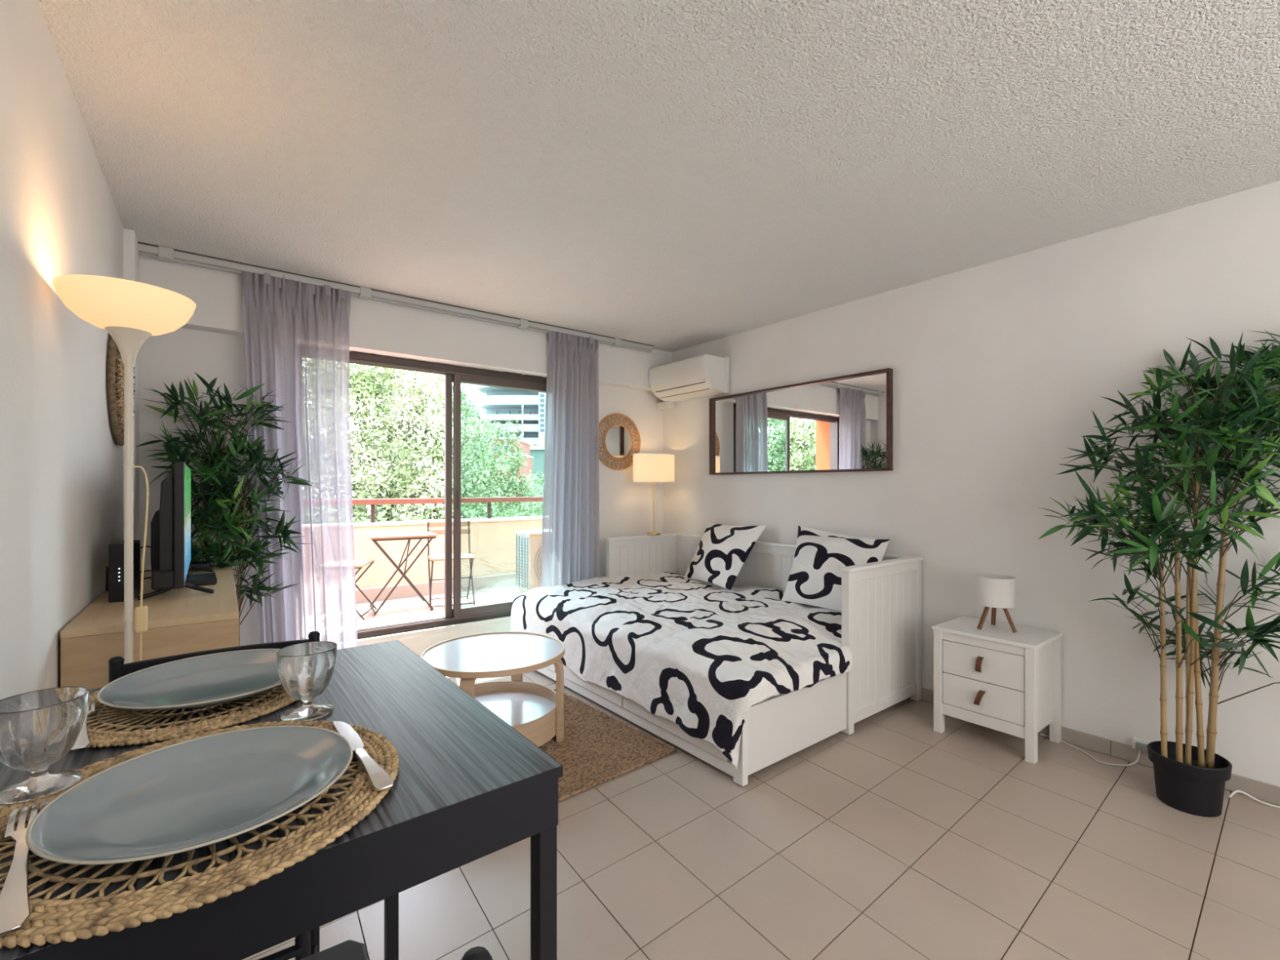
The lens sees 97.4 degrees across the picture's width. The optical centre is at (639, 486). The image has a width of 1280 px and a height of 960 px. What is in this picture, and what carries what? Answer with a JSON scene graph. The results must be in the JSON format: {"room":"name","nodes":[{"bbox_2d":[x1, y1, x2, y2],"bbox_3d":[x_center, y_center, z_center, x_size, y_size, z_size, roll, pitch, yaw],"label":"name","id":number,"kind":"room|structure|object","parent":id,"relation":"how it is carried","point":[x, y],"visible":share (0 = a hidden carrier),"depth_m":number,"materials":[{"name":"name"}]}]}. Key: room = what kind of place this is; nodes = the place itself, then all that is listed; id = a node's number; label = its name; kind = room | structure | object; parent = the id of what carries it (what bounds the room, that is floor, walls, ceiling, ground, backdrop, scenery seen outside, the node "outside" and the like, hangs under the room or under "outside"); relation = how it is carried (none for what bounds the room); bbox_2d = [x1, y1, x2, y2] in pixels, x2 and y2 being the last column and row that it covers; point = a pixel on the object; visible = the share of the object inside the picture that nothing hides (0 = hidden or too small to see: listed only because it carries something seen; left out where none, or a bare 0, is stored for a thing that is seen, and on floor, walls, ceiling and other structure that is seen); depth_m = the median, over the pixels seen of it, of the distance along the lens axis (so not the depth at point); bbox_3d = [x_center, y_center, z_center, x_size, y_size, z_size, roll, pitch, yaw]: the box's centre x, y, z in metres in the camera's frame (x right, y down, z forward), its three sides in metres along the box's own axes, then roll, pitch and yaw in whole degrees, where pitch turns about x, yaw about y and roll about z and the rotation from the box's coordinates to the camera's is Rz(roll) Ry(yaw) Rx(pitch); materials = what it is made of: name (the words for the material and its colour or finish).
{"room":"studio apartment","nodes":[
{"label":"studio apartment","id":0,"kind":"room"},
{"bbox_2d":[0,0,123,699],"bbox_3d":[-1.129,0.075,0.777,0.311,2.600,6.020,0,0,-38],"label":"wall","id":1,"kind":"structure","parent":0,"point":[61,461],"depth_m":1.48,"materials":[{"name":"paint"}]},
{"bbox_2d":[106,334,135,445],"bbox_3d":[-2.279,-0.450,2.481,0.042,0.544,0.544,0,0,-37],"label":"wall decoration","id":2,"kind":"object","parent":1,"relation":"attached to","point":[115,366],"visible":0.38,"depth_m":2.31,"materials":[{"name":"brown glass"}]},
{"bbox_2d":[123,227,138,540],"bbox_3d":[-2.519,0.030,2.764,0.072,2.510,0.260,0,0,-38],"label":"trim","id":3,"kind":"structure","parent":1,"relation":"attached to","point":[131,255],"depth_m":2.69,"materials":[{"name":"paint"}]},
{"bbox_2d":[137,241,671,656],"bbox_3d":[-1.261,0.075,3.985,3.960,2.600,0.302,0,0,-38],"label":"wall","id":4,"kind":"structure","parent":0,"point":[210,345],"depth_m":3.63,"materials":[{"name":"paint"}]},
{"bbox_2d":[240,271,357,649],"bbox_3d":[-1.960,0.022,3.281,0.600,2.446,0.089,0,0,-38],"label":"curtain","id":5,"kind":"object","parent":4,"relation":"hanging from","point":[296,334],"visible":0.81,"depth_m":3.29,"materials":[{"name":"grey fabric"}]},
{"bbox_2d":[349,351,546,639],"bbox_3d":[-1.360,0.059,4.053,1.950,1.861,0.122,0,0,-38],"label":"sliding door frame","id":6,"kind":"structure","parent":4,"relation":"attached to","point":[459,375],"depth_m":4.04,"materials":[{"name":"brown metal"}]},
{"bbox_2d":[540,330,599,587],"bbox_3d":[-0.535,0.022,4.403,0.536,2.446,0.097,0,0,-38],"label":"curtain","id":7,"kind":"object","parent":4,"relation":"hanging from","point":[570,546],"visible":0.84,"depth_m":4.39,"materials":[{"name":"grey fabric"}]},
{"bbox_2d":[599,413,640,470],"bbox_3d":[-0.188,-0.389,4.893,0.494,0.494,0.020,0,0,-38],"label":"mirror","id":8,"kind":"object","parent":4,"relation":"attached to","point":[618,442],"visible":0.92,"depth_m":4.89,"materials":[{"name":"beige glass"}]},
{"bbox_2d":[355,585,519,629],"bbox_3d":[-2.953,1.250,4.224,11.400,0.250,2.070,0,0,-38],"label":"floor","id":9,"kind":"structure","parent":0,"point":[394,611],"depth_m":5.25,"materials":[{"name":"beige tile"}]},
{"bbox_2d":[354,559,377,619],"bbox_3d":[-2.556,0.733,4.868,0.432,0.778,0.410,0,0,-10],"label":"folding chair","id":10,"kind":"object","parent":9,"relation":"on","point":[358,564],"visible":0.16,"depth_m":4.98,"materials":[{"name":"brown metal"}]},
{"bbox_2d":[365,530,437,615],"bbox_3d":[-2.197,0.778,5.169,0.550,0.687,0.536,0,0,-30],"label":"folding table","id":11,"kind":"object","parent":9,"relation":"on","point":[375,537],"visible":0.97,"depth_m":5.04,"materials":[{"name":"brown wood"}]},
{"bbox_2d":[352,496,542,604],"bbox_3d":[-3.508,0.775,4.926,11.400,1.300,0.240,0,0,-38],"label":"parapet","id":12,"kind":"object","parent":9,"relation":"on","point":[492,540],"visible":0.13,"depth_m":5.88,"materials":[{"name":"beige paint"}]},
{"bbox_2d":[426,520,475,610],"bbox_3d":[-1.798,0.733,5.346,0.410,0.778,0.432,0,0,-24],"label":"folding chair","id":13,"kind":"object","parent":9,"relation":"on","point":[432,558],"visible":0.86,"depth_m":5.39,"materials":[{"name":"brown metal"}]},
{"bbox_2d":[514,529,542,595],"bbox_3d":[-0.912,0.792,5.931,0.740,0.665,0.320,0,0,-38],"label":"outdoor unit","id":14,"kind":"object","parent":9,"relation":"on","point":[528,542],"visible":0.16,"depth_m":5.65,"materials":[{"name":"grey metal"}]},
{"bbox_2d":[515,535,528,589],"bbox_3d":[-1.198,0.765,5.705,0.008,0.520,0.260,0,0,-38],"label":"grille","id":15,"kind":"object","parent":14,"relation":"attached to","point":[522,541],"depth_m":5.70,"materials":[{"name":"grey metal"}]},
{"bbox_2d":[37,0,1279,352],"bbox_3d":[0.350,-1.285,1.945,4.160,0.120,6.020,0,0,-38],"label":"ceiling","id":16,"kind":"structure","parent":0,"point":[668,175],"depth_m":1.98,"materials":[{"name":"white paint"}]},
{"bbox_2d":[242,670,1279,959],"bbox_3d":[0.415,1.335,1.863,4.160,0.121,5.810,0,0,-38],"label":"floor","id":17,"kind":"structure","parent":0,"point":[896,837],"depth_m":1.89,"materials":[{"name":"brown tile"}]},
{"bbox_2d":[52,274,195,663],"bbox_3d":[-1.436,0.367,1.580,0.298,1.815,0.298,0,0,-38],"label":"floor lamp","id":18,"kind":"object","parent":17,"relation":"on","point":[131,312],"visible":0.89,"depth_m":1.56,"materials":[{"name":"beige paint"}]},
{"bbox_2d":[134,605,147,632],"bbox_3d":[-1.415,0.377,1.596,0.027,0.073,0.024,0,0,-38],"label":"dimmer switch","id":19,"kind":"object","parent":18,"relation":"attached to","point":[140,611],"depth_m":1.59,"materials":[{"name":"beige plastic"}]},
{"bbox_2d":[59,565,239,689],"bbox_3d":[-1.873,0.841,2.260,0.422,0.868,1.380,0,0,-37],"label":"sideboard","id":20,"kind":"object","parent":17,"relation":"on","point":[182,620],"visible":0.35,"depth_m":1.75,"materials":[{"name":"brown wood"}]},
{"bbox_2d":[105,565,108,591],"bbox_3d":[-2.059,0.355,2.178,0.016,0.096,0.192,0,0,-38],"label":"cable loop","id":21,"kind":"object","parent":20,"relation":"on","point":[107,566],"visible":0.67,"depth_m":2.12,"materials":[{"name":"black"}]},
{"bbox_2d":[108,539,151,602],"bbox_3d":[-1.909,0.304,2.137,0.106,0.205,0.369,0,0,-20],"label":"router","id":22,"kind":"object","parent":20,"relation":"on","point":[116,549],"visible":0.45,"depth_m":1.98,"materials":[{"name":"black plastic"}]},
{"bbox_2d":[137,462,214,599],"bbox_3d":[-1.910,0.161,2.340,0.222,0.497,0.810,0,0,-37],"label":"television","id":23,"kind":"object","parent":20,"relation":"on","point":[171,525],"visible":0.99,"depth_m":2.02,"materials":[{"name":"black plastic"}]},
{"bbox_2d":[185,572,217,585],"bbox_3d":[-1.862,0.394,2.378,0.115,0.026,0.200,0,0,-38],"label":"box","id":24,"kind":"object","parent":20,"relation":"on","point":[203,579],"visible":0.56,"depth_m":2.33,"materials":[{"name":"black plastic"}]},
{"bbox_2d":[191,560,210,571],"bbox_3d":[-2.144,0.390,2.748,0.071,0.035,0.110,0,0,-38],"label":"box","id":25,"kind":"object","parent":20,"relation":"on","point":[206,564],"visible":0.74,"depth_m":2.71,"materials":[{"name":"black plastic"}]},
{"bbox_2d":[107,631,319,959],"bbox_3d":[-0.718,0.791,0.959,0.333,0.968,0.406,0,0,-35],"label":"bar chair","id":26,"kind":"object","parent":17,"relation":"on","point":[307,944],"visible":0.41,"depth_m":1.04,"materials":[{"name":"black paint"}]},
{"bbox_2d":[136,372,315,645],"bbox_3d":[-2.117,0.350,2.935,0.778,1.850,0.684,0,0,-38],"label":"bamboo","id":27,"kind":"object","parent":17,"relation":"on","point":[220,469],"visible":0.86,"depth_m":2.94,"materials":[{"name":"green plant"}]},
{"bbox_2d":[0,640,563,959],"bbox_3d":[-0.555,0.805,0.759,0.622,0.940,0.706,0,0,-38],"label":"bar table","id":28,"kind":"object","parent":17,"relation":"on","point":[468,787],"visible":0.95,"depth_m":0.62,"materials":[{"name":"black paint"}]},
{"bbox_2d":[86,685,297,748],"bbox_3d":[-0.699,0.329,0.882,0.337,0.009,0.337,0,0,5],"label":"placemat","id":29,"kind":"object","parent":28,"relation":"on","point":[100,738],"visible":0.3,"depth_m":0.79,"materials":[{"name":"wicker"}]},
{"bbox_2d":[70,701,94,751],"bbox_3d":[-0.758,0.321,0.764,0.022,0.007,0.199,0,0,-43],"label":"fork","id":30,"kind":"object","parent":29,"relation":"on","point":[82,741],"visible":0.52,"depth_m":0.72,"materials":[{"name":"silver metal"}]},
{"bbox_2d":[96,648,282,710],"bbox_3d":[-0.679,0.313,0.901,0.277,0.026,0.277,0,0,-38],"label":"dinner plate","id":31,"kind":"object","parent":29,"relation":"on","point":[221,677],"visible":0.79,"depth_m":0.90,"materials":[{"name":"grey ceramic"}]},
{"bbox_2d":[0,720,399,949],"bbox_3d":[-0.465,0.329,0.596,0.387,0.009,0.387,0,0,-11],"label":"placemat","id":32,"kind":"object","parent":28,"relation":"on","point":[55,920],"visible":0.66,"depth_m":0.48,"materials":[{"name":"wicker"}]},
{"bbox_2d":[0,799,48,935],"bbox_3d":[-0.538,0.320,0.489,0.026,0.008,0.229,0,0,-44],"label":"fork","id":33,"kind":"object","parent":32,"relation":"on","point":[15,908],"visible":0.94,"depth_m":0.46,"materials":[{"name":"silver metal"}]},
{"bbox_2d":[0,686,88,804],"bbox_3d":[-0.650,0.278,0.608,0.077,0.096,0.077,0,0,35],"label":"wine glass","id":34,"kind":"object","parent":32,"relation":"on","point":[38,728],"visible":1,"depth_m":0.59,"materials":[{"name":"clear glass"}]},
{"bbox_2d":[25,725,352,864],"bbox_3d":[-0.448,0.317,0.589,0.263,0.023,0.263,0,0,-38],"label":"dinner plate","id":35,"kind":"object","parent":32,"relation":"on","point":[202,792],"visible":1,"depth_m":0.58,"materials":[{"name":"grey ceramic"}]},
{"bbox_2d":[332,720,394,791],"bbox_3d":[-0.344,0.323,0.688,0.022,0.006,0.226,0,0,-40],"label":"table knife","id":36,"kind":"object","parent":32,"relation":"on","point":[380,780],"visible":0.94,"depth_m":0.65,"materials":[{"name":"silver metal"}]},
{"bbox_2d":[276,640,337,721],"bbox_3d":[-0.489,0.286,0.827,0.077,0.096,0.077,0,0,-44],"label":"wine glass","id":37,"kind":"object","parent":28,"relation":"on","point":[305,670],"visible":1,"depth_m":0.81,"materials":[{"name":"clear glass"}]},
{"bbox_2d":[301,939,493,959],"bbox_3d":[-0.369,0.791,0.470,0.333,0.968,0.516,0,0,-35],"label":"bar chair","id":38,"kind":"object","parent":17,"relation":"on","point":[350,949],"visible":1,"depth_m":0.74,"materials":[{"name":"black paint"}]},
{"bbox_2d":[538,688,676,801],"bbox_3d":[-0.857,1.267,2.514,1.829,0.020,1.071,0,0,-41],"label":"jute rug","id":39,"kind":"object","parent":17,"relation":"on","point":[596,748],"visible":0.22,"depth_m":2.71,"materials":[{"name":"brown fabric"}]},
{"bbox_2d":[419,631,564,746],"bbox_3d":[-0.734,1.042,2.842,0.704,0.438,0.704,0,0,-38],"label":"coffee table","id":40,"kind":"object","parent":39,"relation":"on","point":[535,710],"visible":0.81,"depth_m":2.83,"materials":[{"name":"white glass"}]},
{"bbox_2d":[474,680,555,746],"bbox_3d":[-0.734,1.159,2.842,0.650,0.132,0.650,0,0,-38],"label":"tray","id":41,"kind":"object","parent":40,"relation":"on","point":[529,708],"depth_m":2.96,"materials":[{"name":"brown wood"}]},
{"bbox_2d":[537,533,922,786],"bbox_3d":[0.382,0.846,3.715,1.595,0.851,2.189,0,0,-38],"label":"daybed","id":42,"kind":"object","parent":17,"relation":"on","point":[882,600],"visible":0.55,"depth_m":3.04,"materials":[{"name":"white paint"}]},
{"bbox_2d":[632,453,674,535],"bbox_3d":[0.121,0.070,4.864,0.412,0.699,0.272,0,0,-38],"label":"table lamp","id":43,"kind":"object","parent":42,"relation":"on","point":[653,468],"visible":1,"depth_m":4.73,"materials":[{"name":"beige fabric"}]},
{"bbox_2d":[510,571,853,769],"bbox_3d":[0.337,0.961,3.676,1.578,0.466,2.235,0,0,-38],"label":"duvet","id":44,"kind":"object","parent":42,"relation":"on","point":[696,655],"visible":0.92,"depth_m":2.99,"materials":[{"name":"fabric"}]},
{"bbox_2d":[684,522,765,590],"bbox_3d":[0.613,0.522,4.383,0.295,0.465,0.720,0,0,-38],"label":"pillow","id":45,"kind":"object","parent":44,"relation":"on","point":[722,552],"visible":1,"depth_m":4.29,"materials":[{"name":"fabric"}]},
{"bbox_2d":[781,535,889,612],"bbox_3d":[1.198,0.537,3.558,0.330,0.435,0.710,0,0,-38],"label":"pillow","id":46,"kind":"object","parent":44,"relation":"on","point":[815,579],"visible":0.81,"depth_m":3.54,"materials":[{"name":"fabric"}]},
{"bbox_2d":[795,524,877,547],"bbox_3d":[1.235,0.503,3.652,0.205,0.463,0.640,0,0,-38],"label":"pillow","id":47,"kind":"object","parent":44,"relation":"on","point":[802,531],"visible":0.05,"depth_m":3.81,"materials":[{"name":"fabric"}]},
{"bbox_2d":[932,615,1062,764],"bbox_3d":[1.813,1.002,2.869,0.397,0.545,0.464,0,0,-38],"label":"nightstand","id":48,"kind":"object","parent":17,"relation":"on","point":[997,677],"visible":1,"depth_m":2.76,"materials":[{"name":"white wood"}]},
{"bbox_2d":[975,573,1017,632],"bbox_3d":[1.819,0.594,2.871,0.179,0.268,0.185,0,0,-38],"label":"lamp","id":49,"kind":"object","parent":48,"relation":"on","point":[995,591],"visible":1,"depth_m":2.81,"materials":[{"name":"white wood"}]},
{"bbox_2d":[1039,733,1140,765],"bbox_3d":[2.121,1.229,2.687,0.125,0.089,0.393,0,0,-38],"label":"power cable","id":50,"kind":"object","parent":17,"relation":"on","point":[1139,753],"visible":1,"depth_m":2.58,"materials":[{"name":"white plastic"}]},
{"bbox_2d":[1037,329,1279,817],"bbox_3d":[2.196,0.312,2.249,1.120,1.926,0.687,0,0,-2],"label":"bamboo","id":51,"kind":"object","parent":17,"relation":"on","point":[1189,779],"visible":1,"depth_m":2.21,"materials":[{"name":"green plant"}]},
{"bbox_2d":[1146,741,1231,817],"bbox_3d":[2.200,1.175,2.257,0.244,0.200,0.244,0,0,-38],"label":"pot","id":52,"kind":"object","parent":17,"relation":"on","point":[1193,782],"depth_m":2.20,"materials":[{"name":"black plastic"}]},
{"bbox_2d":[1228,790,1279,808],"bbox_3d":[2.602,1.258,2.131,0.520,0.033,0.052,0,0,43],"label":"power cable","id":53,"kind":"object","parent":17,"relation":"on","point":[1235,791],"visible":1,"depth_m":2.27,"materials":[{"name":"white plastic"}]},
{"bbox_2d":[662,181,1279,791],"bbox_3d":[1.919,0.075,3.185,0.140,2.600,6.020,0,0,-38],"label":"wall","id":54,"kind":"structure","parent":0,"point":[1000,367],"depth_m":2.87,"materials":[{"name":"paint"}]},
{"bbox_2d":[648,353,728,409],"bbox_3d":[0.366,-0.880,4.811,0.272,0.340,0.822,0,0,-38],"label":"air conditioner","id":55,"kind":"object","parent":54,"relation":"attached to","point":[703,375],"visible":1,"depth_m":4.62,"materials":[{"name":"white plastic"}]},
{"bbox_2d":[709,368,893,475],"bbox_3d":[1.077,-0.415,4.102,0.045,0.636,1.556,0,0,-38],"label":"wall mirror","id":56,"kind":"object","parent":54,"relation":"attached to","point":[844,423],"visible":1,"depth_m":3.98,"materials":[{"name":"mirror"}]},
{"bbox_2d":[921,687,1279,804],"bbox_3d":[1.627,1.239,3.432,0.012,0.072,4.570,0,0,-38],"label":"baseboard","id":57,"kind":"structure","parent":54,"relation":"attached to","point":[1258,789],"depth_m":2.62,"materials":[{"name":"brown tile"}]},
{"bbox_2d":[1132,737,1151,752],"bbox_3d":[2.298,1.185,2.560,0.040,0.050,0.090,0,0,-38],"label":"plug","id":58,"kind":"object","parent":54,"relation":"attached to","point":[1138,744],"visible":0.51,"depth_m":2.56,"materials":[{"name":"white plastic"}]},
{"label":"outside","id":59,"kind":"structure","parent":0,"visible":0},
{"bbox_3d":[-34.415,8.375,59.712,200.000,0.200,123.620,0,0,-38],"label":"ground","id":60,"kind":"structure","parent":59,"visible":0},
{"bbox_2d":[349,363,513,522],"bbox_3d":[-5.654,2.415,12.084,6.124,11.726,4.138,0,0,-27],"label":"leafy tree","id":61,"kind":"object","parent":60,"relation":"on","point":[399,480],"visible":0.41,"depth_m":11.67,"materials":[{"name":"green plant"}]},
{"bbox_2d":[352,501,542,523],"bbox_3d":[-2.856,4.239,11.939,13.992,8.073,2.850,0,0,-44],"label":"hedge","id":62,"kind":"object","parent":60,"relation":"on","point":[530,508],"visible":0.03,"depth_m":11.74,"materials":[{"name":"green plant"}]},
{"bbox_2d":[425,400,542,517],"bbox_3d":[-4.402,2.876,16.251,2.798,10.800,3.732,0,0,23],"label":"leafy tree","id":63,"kind":"object","parent":60,"relation":"on","point":[518,486],"visible":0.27,"depth_m":15.99,"materials":[{"name":"green plant"}]},
{"bbox_2d":[463,385,546,516],"bbox_3d":[-9.851,-0.590,55.238,15.445,17.730,13.564,0,0,0],"label":"apartment building","id":64,"kind":"structure","parent":60,"relation":"on","point":[498,404],"depth_m":49.82,"materials":[{"name":"grey concrete"}]},
{"bbox_2d":[489,436,533,511],"bbox_3d":[-7.171,2.825,31.810,1.800,10.900,4.601,0,0,0],"label":"house","id":65,"kind":"structure","parent":60,"relation":"on","point":[526,445],"depth_m":30.75,"materials":[{"name":"brown"}]},
{"bbox_2d":[480,442,544,513],"bbox_3d":[-6.486,2.660,39.413,8.653,11.230,3.201,0,0,0],"label":"facade","id":66,"kind":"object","parent":60,"relation":"on","point":[537,451],"visible":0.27,"depth_m":38.01,"materials":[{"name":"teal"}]},
{"bbox_2d":[521,404,524,437],"bbox_3d":[-7.731,1.460,37.012,0.148,13.630,0.148,0,0,-16],"label":"flagpole","id":67,"kind":"object","parent":60,"relation":"on","point":[522,406],"visible":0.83,"depth_m":36.98,"materials":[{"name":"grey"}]},
{"bbox_2d":[512,470,543,515],"bbox_3d":[-3.543,3.612,23.340,4.919,9.325,3.008,0,0,-35],"label":"leafy shrub","id":68,"kind":"object","parent":60,"relation":"on","point":[541,487],"visible":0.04,"depth_m":22.75,"materials":[{"name":"green plant"}]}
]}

